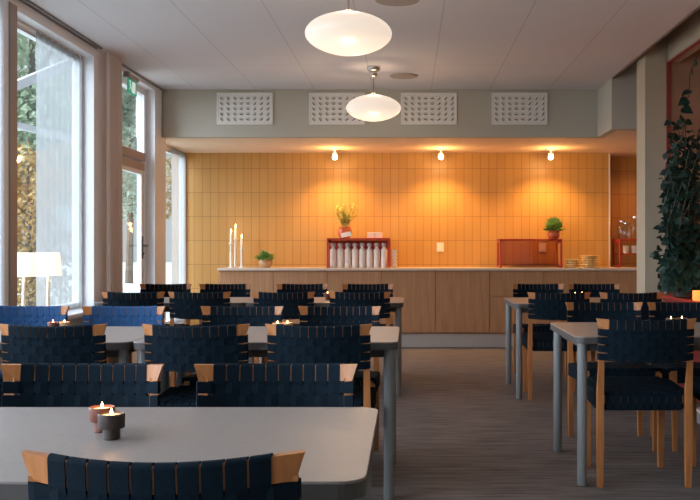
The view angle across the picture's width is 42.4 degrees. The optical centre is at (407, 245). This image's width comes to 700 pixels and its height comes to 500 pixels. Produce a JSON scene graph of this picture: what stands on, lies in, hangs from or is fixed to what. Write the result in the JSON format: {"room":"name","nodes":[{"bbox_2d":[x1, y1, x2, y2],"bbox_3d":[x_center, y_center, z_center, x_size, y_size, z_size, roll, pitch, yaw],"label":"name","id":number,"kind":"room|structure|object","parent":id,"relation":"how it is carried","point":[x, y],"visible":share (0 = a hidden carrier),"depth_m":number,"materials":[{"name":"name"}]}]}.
{"room":"eatery","nodes":[
{"label":"eatery","id":0,"kind":"room"},
{"bbox_2d":[4,0,185,361],"bbox_3d":[-2.663,-0.228,3.875,0.274,2.765,13.950,0,0,0],"label":"wall","id":1,"kind":"structure","parent":0,"point":[94,63],"depth_m":7.25,"materials":[{"name":"white paint"}]},
{"bbox_2d":[9,1,10,305],"bbox_3d":[-2.527,-0.198,5.707,0.006,2.705,0.015,0,0,0],"label":"pilaster","id":2,"kind":"object","parent":1,"relation":"attached to","point":[9,1],"visible":0.64,"depth_m":5.70,"materials":[{"name":"grey"}]},
{"bbox_2d":[17,20,83,319],"bbox_3d":[-2.567,-0.495,6.535,0.245,2.060,1.440,0,0,0],"label":"window","id":3,"kind":"structure","parent":1,"relation":"in","point":[22,28],"depth_m":6.87,"materials":[{"name":"white paint"}]},
{"bbox_2d":[17,253,38,305],"bbox_3d":[-2.580,0.273,6.040,0.188,0.455,0.188,0,0,0],"label":"table lamp","id":4,"kind":"object","parent":3,"relation":"on","point":[27,266],"visible":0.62,"depth_m":5.98,"materials":[{"name":"white fabric"}]},
{"bbox_2d":[36,252,61,305],"bbox_3d":[-2.500,0.273,6.250,0.188,0.455,0.188,0,0,0],"label":"table lamp","id":5,"kind":"object","parent":3,"relation":"on","point":[49,263],"visible":0.71,"depth_m":6.18,"materials":[{"name":"white fabric"}]},
{"bbox_2d":[36,31,80,308],"bbox_3d":[-2.604,-0.510,6.730,0.018,1.990,0.860,0,0,0],"label":"sheer curtain","id":6,"kind":"object","parent":3,"relation":"hanging from","point":[58,93],"visible":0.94,"depth_m":6.72,"materials":[{"name":"fabric"}]},
{"bbox_2d":[123,71,138,96],"bbox_3d":[-2.500,-1.460,8.135,0.048,0.180,0.330,0,0,0],"label":"exit sign","id":7,"kind":"object","parent":1,"relation":"attached to","point":[132,81],"visible":1,"depth_m":8.10,"materials":[{"name":"green plastic"}]},
{"bbox_2d":[122,76,147,362],"bbox_3d":[-2.623,-0.200,8.475,0.124,2.710,1.050,0,0,0],"label":"door","id":8,"kind":"structure","parent":1,"relation":"in","point":[133,161],"depth_m":8.87,"materials":[{"name":"white paint"}]},
{"bbox_2d":[122,63,162,90],"bbox_3d":[-2.523,-1.602,8.550,0.014,0.016,1.400,0,0,0],"label":"track","id":9,"kind":"object","parent":1,"relation":"attached to","point":[123,65],"depth_m":8.52,"materials":[{"name":"grey"}]},
{"bbox_2d":[166,145,183,323],"bbox_3d":[-2.714,-0.108,10.125,0.072,2.026,1.450,0,0,0],"label":"window","id":10,"kind":"structure","parent":1,"relation":"in","point":[168,149],"depth_m":10.12,"materials":[{"name":"white paint"}]},
{"bbox_2d":[171,147,185,323],"bbox_3d":[-2.655,-0.113,10.425,0.026,1.996,0.650,0,0,0],"label":"sheer curtain","id":11,"kind":"object","parent":10,"relation":"hanging from","point":[178,158],"visible":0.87,"depth_m":10.38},
{"bbox_2d":[30,0,699,88],"bbox_3d":[-0.425,-1.635,4.125,4.750,0.050,14.450,0,0,0],"label":"ceiling","id":12,"kind":"structure","parent":0,"point":[172,44],"depth_m":7.05,"materials":[{"name":"paint"}]},
{"bbox_2d":[19,0,101,49],"bbox_3d":[-2.505,-1.601,2.150,0.050,0.018,10.300,0,0,0],"label":"track","id":13,"kind":"object","parent":12,"relation":"attached to","point":[28,3],"visible":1,"depth_m":6.46,"materials":[{"name":"grey"}]},
{"bbox_2d":[0,0,4,369],"bbox_3d":[-2.500,-0.250,5.035,0.031,2.650,1.070,0,0,0],"label":"sheer curtain","id":14,"kind":"object","parent":13,"relation":"hanging from","point":[2,284],"visible":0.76,"depth_m":5.56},
{"bbox_2d":[106,52,122,363],"bbox_3d":[-2.465,-0.233,7.560,0.053,2.715,0.400,0,0,0],"label":"drape","id":15,"kind":"object","parent":12,"relation":"hanging from","point":[114,212],"visible":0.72,"depth_m":7.53,"materials":[{"name":"beige fabric"}]},
{"bbox_2d":[305,0,391,55],"bbox_3d":[-0.338,-1.347,5.110,0.494,0.525,0.494,0,0,0],"label":"pendant lamp","id":16,"kind":"object","parent":12,"relation":"hanging from","point":[348,32],"visible":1,"depth_m":4.94,"materials":[{"name":"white glass"}]},
{"bbox_2d":[346,66,400,121],"bbox_3d":[-0.310,-1.365,8.090,0.494,0.490,0.494,0,0,0],"label":"pendant lamp","id":17,"kind":"object","parent":12,"relation":"hanging from","point":[373,107],"visible":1,"depth_m":7.93,"materials":[{"name":"white glass"}]},
{"bbox_2d":[163,89,597,90],"bbox_3d":[-0.290,-1.603,9.256,4.480,0.014,0.008,0,0,0],"label":"trim","id":18,"kind":"structure","parent":12,"relation":"attached to","point":[163,89],"depth_m":9.25,"materials":[{"name":"beige paint"}]},
{"bbox_2d":[375,0,418,5],"bbox_3d":[-0.070,-1.604,5.870,0.290,0.012,0.290,0,0,0],"label":"ceiling speaker","id":19,"kind":"object","parent":12,"relation":"attached to","point":[383,2],"visible":1,"depth_m":5.91,"materials":[{"name":"beige fabric"}]},
{"bbox_2d":[389,73,417,78],"bbox_3d":[-0.040,-1.604,8.500,0.270,0.012,0.270,0,0,0],"label":"ceiling speaker","id":20,"kind":"object","parent":12,"relation":"attached to","point":[395,75],"visible":1,"depth_m":8.46,"materials":[{"name":"beige fabric"}]},
{"bbox_2d":[136,60,636,137],"bbox_3d":[0.250,-1.463,8.990,6.100,0.684,0.740,0,0,0],"label":"wall","id":21,"kind":"structure","parent":0,"point":[607,110],"depth_m":9.26,"materials":[{"name":"beige paint"}]},
{"bbox_2d":[217,92,272,124],"bbox_3d":[-1.677,-1.412,9.244,0.576,0.330,0.032,0,0,0],"label":"air vent","id":22,"kind":"object","parent":21,"relation":"in","point":[233,108],"visible":1,"depth_m":9.25,"materials":[{"name":"white metal"}]},
{"bbox_2d":[309,92,364,124],"bbox_3d":[-0.731,-1.412,9.244,0.576,0.330,0.032,0,0,0],"label":"air vent","id":23,"kind":"object","parent":21,"relation":"in","point":[325,108],"visible":0.8,"depth_m":9.25,"materials":[{"name":"white metal"}]},
{"bbox_2d":[401,92,456,124],"bbox_3d":[0.216,-1.412,9.244,0.576,0.330,0.032,0,0,0],"label":"air vent","id":24,"kind":"object","parent":21,"relation":"in","point":[417,108],"visible":1,"depth_m":9.25,"materials":[{"name":"white metal"}]},
{"bbox_2d":[492,92,547,124],"bbox_3d":[1.147,-1.412,9.244,0.576,0.330,0.032,0,0,0],"label":"air vent","id":25,"kind":"object","parent":21,"relation":"in","point":[508,108],"visible":1,"depth_m":9.25,"materials":[{"name":"white metal"}]},
{"bbox_2d":[612,5,699,78],"bbox_3d":[1.958,-1.702,2.760,0.015,0.207,11.720,0,0,0],"label":"trim","id":26,"kind":"structure","parent":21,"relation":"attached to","point":[698,7],"depth_m":6.97,"materials":[{"name":"brown"}]},
{"bbox_2d":[185,153,608,325],"bbox_3d":[-0.210,0.017,10.890,5.280,2.276,0.080,0,0,0],"label":"wall","id":27,"kind":"structure","parent":0,"point":[284,205],"depth_m":10.85,"materials":[{"name":"tile"}]},
{"bbox_2d":[609,153,609,266],"bbox_3d":[2.428,-0.435,10.849,0.016,1.371,0.014,0,0,0],"label":"trim","id":28,"kind":"structure","parent":27,"relation":"attached to","point":[609,153],"depth_m":10.84,"materials":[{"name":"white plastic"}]},
{"bbox_2d":[165,130,636,155],"bbox_3d":[0.250,-1.146,10.035,6.100,0.050,2.630,0,0,0],"label":"ceiling","id":29,"kind":"structure","parent":0,"point":[620,142],"depth_m":9.94,"materials":[{"name":"beige paint"}]},
{"bbox_2d":[169,347,699,499],"bbox_3d":[0.950,1.195,4.125,7.500,0.080,14.450,0,0,0],"label":"floor","id":30,"kind":"structure","parent":0,"point":[463,432],"depth_m":5.34,"materials":[{"name":"wood"}]},
{"bbox_2d":[0,306,69,393],"bbox_3d":[-2.178,0.749,4.957,0.472,0.813,0.537,0,0,1],"label":"dining chair","id":31,"kind":"object","parent":30,"relation":"on","point":[15,315],"visible":0.27,"depth_m":5.18,"materials":[{"name":"blue fabric"}]},
{"bbox_2d":[0,324,106,393],"bbox_3d":[-1.566,0.749,4.163,0.472,0.813,0.537,0,0,0],"label":"dining chair","id":32,"kind":"object","parent":30,"relation":"on","point":[25,344],"visible":0.41,"depth_m":3.92,"materials":[{"name":"blue fabric"}]},
{"bbox_2d":[0,363,163,406],"bbox_3d":[-0.947,0.749,2.417,0.472,0.813,0.537,0,0,1],"label":"dining chair","id":33,"kind":"object","parent":30,"relation":"on","point":[38,384],"visible":0.44,"depth_m":2.64,"materials":[{"name":"blue fabric"}]},
{"bbox_2d":[0,326,168,393],"bbox_3d":[-1.863,0.794,4.450,1.215,0.722,0.800,0,0,0],"label":"dining table","id":34,"kind":"object","parent":30,"relation":"on","point":[119,339],"visible":0.27,"depth_m":4.26,"materials":[{"name":"grey"}]},
{"bbox_2d":[82,306,165,325],"bbox_3d":[-1.618,0.749,4.937,0.472,0.813,0.537,0,0,-1],"label":"dining chair","id":35,"kind":"object","parent":30,"relation":"on","point":[109,315],"visible":0.3,"depth_m":5.16,"materials":[{"name":"blue fabric"}]},
{"bbox_2d":[102,292,164,362],"bbox_3d":[-2.073,0.749,6.973,0.472,0.813,0.537,0,0,-1],"label":"dining chair","id":36,"kind":"object","parent":30,"relation":"on","point":[120,299],"visible":0.3,"depth_m":6.73,"materials":[{"name":"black fabric"}]},
{"bbox_2d":[129,284,191,380],"bbox_3d":[-2.199,0.749,7.977,0.472,0.813,0.537,0,0,0],"label":"dining chair","id":37,"kind":"object","parent":30,"relation":"on","point":[166,288],"visible":0.3,"depth_m":8.20,"materials":[{"name":"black fabric"}]},
{"bbox_2d":[21,450,305,499],"bbox_3d":[-0.408,0.749,1.703,0.472,0.813,0.537,0,0,0],"label":"dining chair","id":38,"kind":"object","parent":30,"relation":"on","point":[52,476],"visible":1,"depth_m":1.46,"materials":[{"name":"fabric"}]},
{"bbox_2d":[94,297,253,361],"bbox_3d":[-1.833,0.794,7.245,1.155,0.722,0.750,0,0,0],"label":"dining table","id":39,"kind":"object","parent":30,"relation":"on","point":[234,301],"visible":0.2,"depth_m":6.93,"materials":[{"name":"grey"}]},
{"bbox_2d":[0,407,377,499],"bbox_3d":[-0.679,0.794,2.038,1.202,0.722,0.765,0,0,0],"label":"dining table","id":40,"kind":"object","parent":30,"relation":"on","point":[338,443],"visible":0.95,"depth_m":2.04,"materials":[{"name":"grey"}]},
{"bbox_2d":[89,402,114,432],"bbox_3d":[-0.714,0.398,2.100,0.059,0.069,0.059,0,0,0],"label":"tealight holder","id":41,"kind":"object","parent":40,"relation":"on","point":[95,410],"visible":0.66,"depth_m":2.08,"materials":[{"name":"pink ceramic"}]},
{"bbox_2d":[98,408,124,440],"bbox_3d":[-0.665,0.398,2.020,0.059,0.069,0.059,0,0,0],"label":"tealight holder","id":42,"kind":"object","parent":40,"relation":"on","point":[110,422],"visible":1,"depth_m":2.00,"materials":[{"name":"grey ceramic"}]},
{"bbox_2d":[142,324,249,406],"bbox_3d":[-0.936,0.749,4.163,0.472,0.813,0.537,0,0,0],"label":"dining chair","id":43,"kind":"object","parent":30,"relation":"on","point":[178,348],"visible":0.56,"depth_m":3.92,"materials":[{"name":"blue fabric"}]},
{"bbox_2d":[168,292,230,386],"bbox_3d":[-1.570,0.749,6.973,0.472,0.813,0.537,0,0,0],"label":"dining chair","id":44,"kind":"object","parent":30,"relation":"on","point":[187,305],"visible":0.45,"depth_m":6.73,"materials":[{"name":"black fabric"}]},
{"bbox_2d":[191,284,250,373],"bbox_3d":[-1.662,0.749,7.977,0.472,0.813,0.537,0,0,1],"label":"dining chair","id":45,"kind":"object","parent":30,"relation":"on","point":[237,290],"visible":0.23,"depth_m":8.20,"materials":[{"name":"blue fabric"}]},
{"bbox_2d":[182,306,283,384],"bbox_3d":[-0.948,0.749,4.937,0.472,0.813,0.537,0,0,1],"label":"dining chair","id":46,"kind":"object","parent":30,"relation":"on","point":[217,315],"visible":0.33,"depth_m":5.16,"materials":[{"name":"blue fabric"}]},
{"bbox_2d":[219,271,273,296],"bbox_3d":[-1.842,0.719,10.537,0.616,0.873,0.587,0,0,0],"label":"base cabinet","id":47,"kind":"object","parent":30,"relation":"on","point":[260,281],"visible":0.31,"depth_m":10.24,"materials":[{"name":"brown wood"}]},
{"bbox_2d":[217,266,636,270],"bbox_3d":[0.516,0.266,10.734,5.363,0.028,1.028,0,0,0],"label":"countertop","id":48,"kind":"structure","parent":47,"relation":"on","point":[622,268],"depth_m":10.22,"materials":[{"name":"beige stone"}]},
{"bbox_2d":[228,231,233,267],"bbox_3d":[-2.065,0.026,10.500,0.080,0.452,0.080,0,0,0],"label":"candlestick","id":49,"kind":"object","parent":48,"relation":"on","point":[230,243],"visible":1,"depth_m":10.49,"materials":[{"name":"beige ceramic"}]},
{"bbox_2d":[234,224,237,267],"bbox_3d":[-2.027,-0.004,10.580,0.080,0.512,0.080,0,0,0],"label":"candlestick","id":50,"kind":"object","parent":48,"relation":"on","point":[235,228],"visible":0.97,"depth_m":10.57,"materials":[{"name":"beige ceramic"}]},
{"bbox_2d":[254,250,274,267],"bbox_3d":[-1.655,0.148,10.498,0.266,0.208,0.260,0,0,-41],"label":"potted succulent","id":51,"kind":"object","parent":48,"relation":"on","point":[265,259],"visible":1,"depth_m":10.45,"materials":[{"name":"green plant"}]},
{"bbox_2d":[258,259,272,267],"bbox_3d":[-1.663,0.202,10.500,0.170,0.100,0.170,0,0,0],"label":"pot","id":52,"kind":"object","parent":51,"relation":"attached to","point":[263,263],"depth_m":10.44,"materials":[{"name":"brown"}]},
{"bbox_2d":[330,243,336,267],"bbox_3d":[-0.868,0.107,10.470,0.077,0.290,0.077,0,0,0],"label":"carafe","id":53,"kind":"object","parent":48,"relation":"on","point":[333,252],"visible":1,"depth_m":10.44,"materials":[{"name":"white ceramic"}]},
{"bbox_2d":[337,243,343,267],"bbox_3d":[-0.784,0.107,10.470,0.077,0.290,0.077,0,0,0],"label":"carafe","id":54,"kind":"object","parent":48,"relation":"on","point":[340,252],"visible":1,"depth_m":10.44,"materials":[{"name":"white ceramic"}]},
{"bbox_2d":[345,243,350,267],"bbox_3d":[-0.700,0.107,10.470,0.077,0.290,0.077,0,0,0],"label":"carafe","id":55,"kind":"object","parent":48,"relation":"on","point":[347,250],"visible":1,"depth_m":10.44,"materials":[{"name":"white ceramic"}]},
{"bbox_2d":[352,243,357,267],"bbox_3d":[-0.615,0.107,10.470,0.077,0.290,0.077,0,0,0],"label":"carafe","id":56,"kind":"object","parent":48,"relation":"on","point":[354,250],"visible":1,"depth_m":10.44,"materials":[{"name":"white ceramic"}]},
{"bbox_2d":[327,238,389,267],"bbox_3d":[-0.573,0.080,10.540,0.730,0.345,0.320,0,0,0],"label":"shelf","id":57,"kind":"object","parent":48,"relation":"on","point":[351,241],"visible":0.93,"depth_m":10.67,"materials":[{"name":"red paint"}]},
{"bbox_2d":[335,203,361,237],"bbox_3d":[-0.722,-0.306,10.534,0.321,0.425,0.334,0,0,-21],"label":"potted flowers","id":58,"kind":"object","parent":57,"relation":"on","point":[343,220],"visible":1,"depth_m":10.48,"materials":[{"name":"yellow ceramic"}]},
{"bbox_2d":[337,227,351,237],"bbox_3d":[-0.741,-0.158,10.520,0.170,0.130,0.170,0,0,0],"label":"pot","id":59,"kind":"object","parent":58,"relation":"attached to","point":[341,229],"depth_m":10.46,"materials":[{"name":"orange ceramic"}]},
{"bbox_2d":[359,243,365,267],"bbox_3d":[-0.531,0.107,10.470,0.077,0.290,0.077,0,0,0],"label":"carafe","id":60,"kind":"object","parent":48,"relation":"on","point":[362,252],"visible":1,"depth_m":10.44,"materials":[{"name":"white ceramic"}]},
{"bbox_2d":[366,243,372,267],"bbox_3d":[-0.447,0.107,10.470,0.077,0.290,0.077,0,0,0],"label":"carafe","id":61,"kind":"object","parent":48,"relation":"on","point":[369,252],"visible":1,"depth_m":10.44,"materials":[{"name":"white ceramic"}]},
{"bbox_2d":[374,243,379,267],"bbox_3d":[-0.362,0.107,10.470,0.077,0.290,0.077,0,0,0],"label":"carafe","id":62,"kind":"object","parent":48,"relation":"on","point":[376,250],"visible":1,"depth_m":10.44,"materials":[{"name":"white ceramic"}]},
{"bbox_2d":[381,243,386,267],"bbox_3d":[-0.278,0.107,10.470,0.077,0.290,0.077,0,0,0],"label":"carafe","id":63,"kind":"object","parent":48,"relation":"on","point":[383,250],"visible":1,"depth_m":10.44,"materials":[{"name":"white ceramic"}]},
{"bbox_2d":[392,250,396,267],"bbox_3d":[-0.156,0.148,10.450,0.062,0.208,0.061,0,0,0],"label":"cup stack","id":64,"kind":"object","parent":48,"relation":"on","point":[394,254],"visible":1,"depth_m":10.43,"materials":[{"name":"white ceramic"}]},
{"bbox_2d":[497,239,561,267],"bbox_3d":[1.424,0.085,10.570,0.723,0.335,0.340,0,0,0],"label":"shelf","id":65,"kind":"object","parent":48,"relation":"on","point":[498,240],"visible":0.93,"depth_m":10.40,"materials":[{"name":"red paint"}]},
{"bbox_2d":[543,216,566,238],"bbox_3d":[1.708,-0.216,10.494,0.251,0.266,0.292,0,0,-12],"label":"potted herb","id":66,"kind":"object","parent":65,"relation":"on","point":[553,225],"visible":1,"depth_m":10.44,"materials":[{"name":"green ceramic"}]},
{"bbox_2d":[547,230,559,238],"bbox_3d":[1.698,-0.133,10.500,0.156,0.100,0.156,0,0,0],"label":"pot","id":67,"kind":"object","parent":66,"relation":"attached to","point":[552,234],"depth_m":10.44,"materials":[{"name":"orange ceramic"}]},
{"bbox_2d":[564,259,578,267],"bbox_3d":[1.907,0.203,10.500,0.170,0.098,0.170,0,0,0],"label":"plate stack","id":68,"kind":"object","parent":48,"relation":"on","point":[571,263],"visible":1,"depth_m":10.45,"materials":[{"name":"brown"}]},
{"bbox_2d":[579,256,599,267],"bbox_3d":[2.109,0.183,10.460,0.230,0.138,0.230,0,0,0],"label":"plate stack","id":69,"kind":"object","parent":48,"relation":"on","point":[589,261],"visible":1,"depth_m":10.39,"materials":[{"name":"brown"}]},
{"bbox_2d":[612,239,636,266],"bbox_3d":[2.846,0.085,10.810,0.700,0.335,0.380,0,0,0],"label":"shelf","id":70,"kind":"object","parent":48,"relation":"on","point":[614,241],"visible":0.45,"depth_m":10.64,"materials":[{"name":"red paint"}]},
{"bbox_2d":[133,326,399,499],"bbox_3d":[-0.647,0.794,4.450,1.205,0.722,0.800,0,0,0],"label":"dining table","id":71,"kind":"object","parent":30,"relation":"on","point":[384,339],"visible":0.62,"depth_m":4.08,"materials":[{"name":"grey"}]},
{"bbox_2d":[194,363,356,406],"bbox_3d":[-0.383,0.749,2.417,0.472,0.813,0.537,0,0,0],"label":"dining chair","id":72,"kind":"object","parent":30,"relation":"on","point":[231,384],"visible":0.48,"depth_m":2.64,"materials":[{"name":"blue fabric"}]},
{"bbox_2d":[252,292,314,363],"bbox_3d":[-0.939,0.749,6.973,0.472,0.813,0.537,0,0,-1],"label":"dining chair","id":73,"kind":"object","parent":30,"relation":"on","point":[290,301],"visible":0.41,"depth_m":6.73,"materials":[{"name":"blue fabric"}]},
{"bbox_2d":[274,271,327,323],"bbox_3d":[-1.226,0.719,10.537,0.616,0.873,0.587,0,0,0],"label":"base cabinet","id":74,"kind":"object","parent":30,"relation":"on","point":[280,277],"visible":0.31,"depth_m":10.24,"materials":[{"name":"brown wood"}]},
{"bbox_2d":[276,284,327,325],"bbox_3d":[-0.959,0.749,7.977,0.472,0.813,0.537,0,0,0],"label":"dining chair","id":75,"kind":"object","parent":30,"relation":"on","point":[319,289],"visible":0.25,"depth_m":8.20,"materials":[{"name":"blue fabric"}]},
{"bbox_2d":[265,324,375,407],"bbox_3d":[-0.390,0.749,4.163,0.472,0.813,0.537,0,0,1],"label":"dining chair","id":76,"kind":"object","parent":30,"relation":"on","point":[305,343],"visible":0.45,"depth_m":3.92,"materials":[{"name":"blue fabric"}]},
{"bbox_2d":[245,297,403,396],"bbox_3d":[-0.642,0.794,7.245,1.215,0.722,0.750,0,0,0],"label":"dining table","id":77,"kind":"object","parent":30,"relation":"on","point":[396,303],"visible":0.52,"depth_m":6.90,"materials":[{"name":"grey"}]},
{"bbox_2d":[298,306,380,463],"bbox_3d":[-0.392,0.749,4.937,0.472,0.813,0.537,0,0,1],"label":"dining chair","id":78,"kind":"object","parent":30,"relation":"on","point":[317,315],"visible":0.41,"depth_m":5.15,"materials":[{"name":"blue fabric"}]},
{"bbox_2d":[328,271,381,323],"bbox_3d":[-0.610,0.719,10.537,0.616,0.873,0.587,0,0,0],"label":"base cabinet","id":79,"kind":"object","parent":30,"relation":"on","point":[336,279],"visible":0.31,"depth_m":10.24,"materials":[{"name":"brown wood"}]},
{"bbox_2d":[329,292,390,325],"bbox_3d":[-0.363,0.749,6.973,0.472,0.813,0.537,0,0,0],"label":"dining chair","id":80,"kind":"object","parent":30,"relation":"on","point":[340,299],"visible":0.3,"depth_m":6.73,"materials":[{"name":"blue fabric"}]},
{"bbox_2d":[342,284,393,325],"bbox_3d":[-0.361,0.749,7.977,0.472,0.813,0.537,0,0,-1],"label":"dining chair","id":81,"kind":"object","parent":30,"relation":"on","point":[351,288],"visible":0.31,"depth_m":8.20,"materials":[{"name":"blue fabric"}]},
{"bbox_2d":[382,271,434,346],"bbox_3d":[0.006,0.719,10.537,0.616,0.873,0.587,0,0,0],"label":"base cabinet","id":82,"kind":"object","parent":30,"relation":"on","point":[417,288],"visible":0.71,"depth_m":10.24,"materials":[{"name":"brown wood"}]},
{"bbox_2d":[435,271,488,346],"bbox_3d":[0.622,0.719,10.537,0.616,0.873,0.587,0,0,0],"label":"base cabinet","id":83,"kind":"object","parent":30,"relation":"on","point":[461,297],"visible":0.91,"depth_m":10.24,"materials":[{"name":"brown wood"}]},
{"bbox_2d":[489,271,543,346],"bbox_3d":[1.238,0.719,10.537,0.616,0.873,0.587,0,0,0],"label":"base cabinet","id":84,"kind":"object","parent":30,"relation":"on","point":[500,282],"visible":0.51,"depth_m":10.24,"materials":[{"name":"brown wood"}]},
{"bbox_2d":[512,284,567,380],"bbox_3d":[1.179,0.749,7.977,0.472,0.813,0.537,0,0,0],"label":"dining chair","id":85,"kind":"object","parent":30,"relation":"on","point":[521,289],"visible":0.44,"depth_m":8.14,"materials":[{"name":"blue fabric"}]},
{"bbox_2d":[522,292,590,400],"bbox_3d":[1.122,0.749,6.893,0.472,0.813,0.537,0,0,-1],"label":"dining chair","id":86,"kind":"object","parent":30,"relation":"on","point":[544,306],"visible":0.69,"depth_m":6.69,"materials":[{"name":"blue fabric"}]},
{"bbox_2d":[544,271,597,323],"bbox_3d":[1.854,0.719,10.537,0.616,0.873,0.587,0,0,0],"label":"base cabinet","id":87,"kind":"object","parent":30,"relation":"on","point":[550,277],"visible":0.23,"depth_m":10.24,"materials":[{"name":"brown wood"}]},
{"bbox_2d":[504,297,663,398],"bbox_3d":[1.400,0.794,7.175,1.200,0.722,0.810,0,0,0],"label":"dining table","id":88,"kind":"object","parent":30,"relation":"on","point":[520,304],"visible":0.42,"depth_m":6.83,"materials":[{"name":"grey"}]},
{"bbox_2d":[568,284,619,296],"bbox_3d":[1.687,0.749,7.977,0.472,0.813,0.537,0,0,1],"label":"dining chair","id":89,"kind":"object","parent":30,"relation":"on","point":[594,289],"visible":0.27,"depth_m":8.20,"materials":[{"name":"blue fabric"}]},
{"bbox_2d":[565,302,661,451],"bbox_3d":[1.199,0.749,5.307,0.472,0.813,0.537,0,0,0],"label":"dining chair","id":90,"kind":"object","parent":30,"relation":"on","point":[580,311],"visible":0.52,"depth_m":5.45,"materials":[{"name":"blue fabric"}]},
{"bbox_2d":[598,271,636,292],"bbox_3d":[2.676,0.719,10.537,1.028,0.873,0.587,0,0,0],"label":"base cabinet","id":91,"kind":"object","parent":30,"relation":"on","point":[627,280],"visible":0.14,"depth_m":10.24,"materials":[{"name":"brown wood"}]},
{"bbox_2d":[550,322,699,485],"bbox_3d":[1.400,0.794,4.705,1.200,0.722,0.810,0,0,0],"label":"dining table","id":92,"kind":"object","parent":30,"relation":"on","point":[584,335],"visible":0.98,"depth_m":4.36,"materials":[{"name":"grey"}]},
{"bbox_2d":[590,292,662,361],"bbox_3d":[1.659,0.749,6.893,0.472,0.813,0.537,0,0,0],"label":"dining chair","id":93,"kind":"object","parent":30,"relation":"on","point":[609,296],"visible":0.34,"depth_m":6.65,"materials":[{"name":"blue fabric"}]},
{"bbox_2d":[587,318,695,487],"bbox_3d":[1.130,0.749,4.463,0.472,0.813,0.537,0,0,0],"label":"dining chair","id":94,"kind":"object","parent":30,"relation":"on","point":[628,341],"visible":0.97,"depth_m":4.29,"materials":[{"name":"blue fabric"}]},
{"bbox_2d":[647,302,699,451],"bbox_3d":[1.697,0.749,5.307,0.472,0.813,0.537,0,0,1],"label":"dining chair","id":95,"kind":"object","parent":30,"relation":"on","point":[674,371],"visible":0.48,"depth_m":5.47,"materials":[{"name":"blue fabric"}]},
{"bbox_2d":[662,295,699,401],"bbox_3d":[2.365,0.782,6.605,0.470,0.745,2.010,0,0,0],"label":"sideboard","id":96,"kind":"object","parent":30,"relation":"on","point":[666,298],"visible":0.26,"depth_m":7.03,"materials":[{"name":"red paint"}]},
{"bbox_2d":[649,54,699,297],"bbox_3d":[2.189,-0.556,7.158,0.468,1.931,0.600,0,0,-22],"label":"climbing plant","id":97,"kind":"object","parent":96,"relation":"on","point":[679,268],"visible":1,"depth_m":7.06,"materials":[{"name":"green plant"}]},
{"bbox_2d":[692,290,699,300],"bbox_3d":[2.167,0.372,6.750,0.066,0.075,0.066,0,0,0],"label":"glass candle","id":98,"kind":"object","parent":96,"relation":"on","point":[695,293],"visible":1,"depth_m":6.72,"materials":[{"name":"glass"}]},
{"bbox_2d":[692,376,699,466],"bbox_3d":[1.688,0.749,4.483,0.472,0.813,0.537,0,0,-1],"label":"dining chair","id":99,"kind":"object","parent":30,"relation":"on","point":[696,379],"visible":0.55,"depth_m":4.71,"materials":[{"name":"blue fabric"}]},
{"bbox_2d":[610,156,636,265],"bbox_3d":[2.865,0.017,11.290,0.870,2.276,0.080,0,0,0],"label":"wall","id":100,"kind":"structure","parent":0,"point":[623,169],"depth_m":11.25,"materials":[{"name":"tile"}]},
{"bbox_2d":[637,35,667,364],"bbox_3d":[2.105,-0.325,7.770,0.190,2.960,0.280,0,0,0],"label":"wall column","id":101,"kind":"structure","parent":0,"point":[651,66],"depth_m":7.63,"materials":[{"name":"beige paint"}]},
{"bbox_2d":[668,49,699,294],"bbox_3d":[3.450,-0.325,7.770,2.500,2.960,0.280,0,0,0],"label":"wall partition","id":102,"kind":"structure","parent":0,"point":[679,72],"depth_m":7.63,"materials":[{"name":"wood"}]},
{"bbox_2d":[668,9,699,62],"bbox_3d":[2.250,-0.320,2.265,0.100,2.950,10.730,0,0,0],"label":"wall","id":103,"kind":"structure","parent":0,"point":[686,33],"depth_m":7.19,"materials":[{"name":"beige paint"}]},
{"bbox_2d":[666,39,699,293],"bbox_3d":[2.203,-0.576,6.614,0.025,1.962,2.028,0,0,0],"label":"window","id":104,"kind":"structure","parent":103,"relation":"in","point":[697,42],"depth_m":7.61,"materials":[{"name":"red paint"}]},
{"label":"outside","id":105,"kind":"structure","parent":0,"visible":0},
{"bbox_2d":[17,263,171,319],"bbox_3d":[-31.400,1.705,30.000,57.200,0.100,120.000,0,0,0],"label":"ground","id":106,"kind":"structure","parent":105,"point":[127,287],"depth_m":43.18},
{"bbox_2d":[17,142,35,305],"bbox_3d":[-6.573,-0.135,15.573,2.071,3.591,1.916,0,0,6],"label":"tree","id":107,"kind":"object","parent":106,"relation":"on","point":[26,204],"visible":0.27,"depth_m":15.51,"materials":[{"name":"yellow plant"}]},
{"bbox_2d":[17,72,35,133],"bbox_3d":[-4.448,-0.345,9.707,0.304,4.000,3.563,0,0,14],"label":"steel frame","id":108,"kind":"object","parent":106,"relation":"on","point":[30,79],"visible":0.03,"depth_m":10.08,"materials":[{"name":"grey"}]},
{"bbox_2d":[17,32,128,304],"bbox_3d":[-9.243,-2.768,22.366,5.535,8.854,5.346,0,0,5],"label":"leafy tree","id":109,"kind":"object","parent":106,"relation":"on","point":[26,97],"visible":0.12,"depth_m":21.54,"materials":[{"name":"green plant"}]},
{"bbox_2d":[25,62,136,224],"bbox_3d":[-10.299,-2.288,29.667,4.134,7.894,4.595,0,0,-2],"label":"leafy tree","id":110,"kind":"object","parent":106,"relation":"on","point":[128,100],"visible":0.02,"depth_m":29.22,"materials":[{"name":"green plant"}]},
{"bbox_2d":[122,111,170,282],"bbox_3d":[-12.262,-2.846,40.070,3.823,9.009,3.655,0,0,8],"label":"leafy tree","id":111,"kind":"object","parent":106,"relation":"on","point":[131,134],"visible":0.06,"depth_m":39.88,"materials":[{"name":"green plant"}]},
{"bbox_2d":[166,154,171,219],"bbox_3d":[-8.790,-2.455,36.089,2.842,8.229,3.213,0,0,-16],"label":"leafy tree","id":112,"kind":"object","parent":106,"relation":"on","point":[168,204],"visible":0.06,"depth_m":35.57,"materials":[{"name":"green plant"}]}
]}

